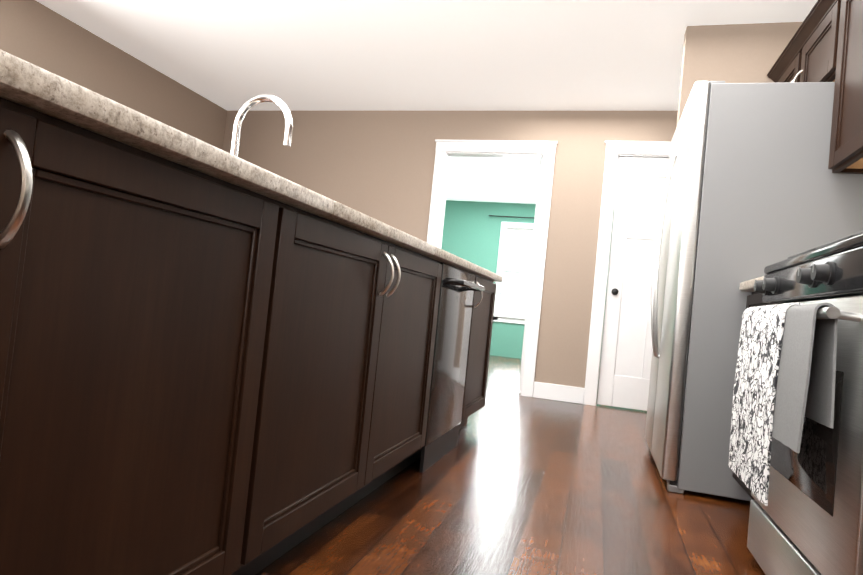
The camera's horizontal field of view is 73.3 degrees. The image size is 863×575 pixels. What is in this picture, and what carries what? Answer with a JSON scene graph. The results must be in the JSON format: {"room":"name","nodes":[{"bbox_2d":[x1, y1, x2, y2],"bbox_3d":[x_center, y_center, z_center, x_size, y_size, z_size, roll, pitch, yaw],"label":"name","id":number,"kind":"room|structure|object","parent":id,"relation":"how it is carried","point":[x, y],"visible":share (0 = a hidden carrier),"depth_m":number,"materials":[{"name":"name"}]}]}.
{"room":"kitchen","nodes":[
{"label":"kitchen","id":0,"kind":"room"},
{"bbox_2d":[0,0,226,149],"bbox_3d":[-3.353,-0.823,2.276,0.120,2.495,7.940,5,-2,16],"label":"wall","id":1,"kind":"structure","parent":0,"point":[36,33],"depth_m":4.50,"materials":[{"name":"beige paint"}]},
{"bbox_2d":[35,0,816,110],"bbox_3d":[-0.757,-1.882,1.603,5.280,0.080,7.950,5,-2,16],"label":"ceiling","id":2,"kind":"structure","parent":0,"point":[453,55],"depth_m":4.14,"materials":[{"name":"white paint"}]},
{"bbox_2d":[223,111,677,410],"bbox_3d":[0.176,-0.372,5.297,5.020,2.495,0.191,5,-2,16],"label":"wall","id":3,"kind":"structure","parent":0,"point":[390,168],"depth_m":4.92,"materials":[{"name":"beige paint"}]},
{"bbox_2d":[255,389,764,574],"bbox_3d":[-1.010,0.669,1.518,5.280,0.060,7.950,5,-2,16],"label":"floor","id":4,"kind":"structure","parent":0,"point":[511,483],"depth_m":2.04,"materials":[{"name":"brown wood"}]},
{"bbox_2d":[0,97,307,574],"bbox_3d":[-0.823,0.190,0.713,0.620,0.876,1.330,5,-2,17],"label":"base cabinet","id":5,"kind":"object","parent":4,"relation":"on","point":[202,373],"depth_m":0.88,"materials":[{"name":"brown wood"}]},
{"bbox_2d":[268,212,441,564],"bbox_3d":[-0.480,0.262,1.843,0.620,0.876,1.297,5,-2,17],"label":"base cabinet","id":6,"kind":"object","parent":4,"relation":"on","point":[359,382],"depth_m":1.64,"materials":[{"name":"brown wood"}]},
{"bbox_2d":[459,275,479,429],"bbox_3d":[-0.199,0.321,2.766,0.620,0.876,0.750,5,-2,17],"label":"base cabinet","id":7,"kind":"object","parent":4,"relation":"on","point":[471,356],"depth_m":3.05,"materials":[{"name":"brown wood"}]},
{"bbox_2d":[419,263,484,472],"bbox_3d":[0.121,0.351,2.667,0.093,0.872,0.600,5,-2,17],"label":"dishwasher","id":8,"kind":"object","parent":7,"relation":"in","point":[458,287],"visible":0.83,"depth_m":2.61,"materials":[{"name":"silver metal"}]},
{"bbox_2d":[468,277,495,416],"bbox_3d":[-0.022,0.357,3.347,0.620,0.876,0.582,5,-2,17],"label":"base cabinet","id":9,"kind":"object","parent":4,"relation":"on","point":[484,323],"depth_m":3.35,"materials":[{"name":"brown wood"}]},
{"bbox_2d":[0,50,502,281],"bbox_3d":[-0.640,-0.236,1.181,0.680,0.038,5.190,5,-2,17],"label":"countertop","id":10,"kind":"structure","parent":9,"relation":"on","point":[31,86],"depth_m":0.87,"materials":[{"name":"granite"}]},
{"bbox_2d":[230,94,292,156],"bbox_3d":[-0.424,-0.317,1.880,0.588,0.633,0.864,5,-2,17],"label":"faucet","id":11,"kind":"object","parent":10,"relation":"in","point":[247,106],"visible":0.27,"depth_m":1.94,"materials":[{"name":"silver metal"}]},
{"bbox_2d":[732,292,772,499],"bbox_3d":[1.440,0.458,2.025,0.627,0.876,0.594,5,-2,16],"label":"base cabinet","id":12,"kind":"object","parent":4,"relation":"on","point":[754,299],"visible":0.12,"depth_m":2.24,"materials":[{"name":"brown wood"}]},
{"bbox_2d":[739,276,763,291],"bbox_3d":[1.499,-0.046,2.045,0.612,0.140,0.613,5,-2,16],"label":"countertop","id":13,"kind":"structure","parent":12,"relation":"on","point":[747,286],"depth_m":2.29,"materials":[{"name":"stone"}]},
{"bbox_2d":[645,81,862,500],"bbox_3d":[1.543,0.036,2.827,0.876,1.790,0.908,5,-2,16],"label":"refrigerator","id":14,"kind":"object","parent":4,"relation":"on","point":[754,186],"visible":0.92,"depth_m":2.45,"materials":[{"name":"silver metal"}]},
{"bbox_2d":[728,231,862,574],"bbox_3d":[1.196,0.256,1.392,0.740,1.190,0.763,5,-2,16],"label":"range","id":15,"kind":"object","parent":4,"relation":"on","point":[795,464],"visible":1,"depth_m":1.32,"materials":[{"name":"silver metal"}]},
{"bbox_2d":[441,157,617,403],"bbox_3d":[0.756,-0.254,7.425,4.800,2.635,4.250,5,-2,16],"label":"wall","id":16,"kind":"structure","parent":0,"point":[490,208],"depth_m":9.37,"materials":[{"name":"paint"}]},
{"bbox_2d":[676,22,802,127],"bbox_3d":[1.799,-0.276,3.345,0.810,2.495,0.110,5,-2,16],"label":"wall","id":17,"kind":"structure","parent":0,"point":[739,53],"depth_m":3.37,"materials":[{"name":"beige paint"}]},
{"bbox_3d":[1.556,-0.383,0.842,0.134,2.495,7.940,5,-2,16],"label":"wall","id":18,"kind":"structure","parent":0,"visible":0},
{"bbox_2d":[771,0,834,82],"bbox_3d":[1.956,-1.050,2.791,0.327,0.349,0.950,5,-2,16],"label":"upper cabinet","id":19,"kind":"object","parent":18,"relation":"attached to","point":[825,43],"depth_m":2.70,"materials":[{"name":"brown wood"}]},
{"bbox_2d":[827,0,862,171],"bbox_3d":[1.719,-0.880,2.030,0.327,0.785,0.619,5,-2,16],"label":"upper cabinet","id":20,"kind":"object","parent":18,"relation":"attached to","point":[846,70],"depth_m":2.26,"materials":[{"name":"brown wood"}]}
]}

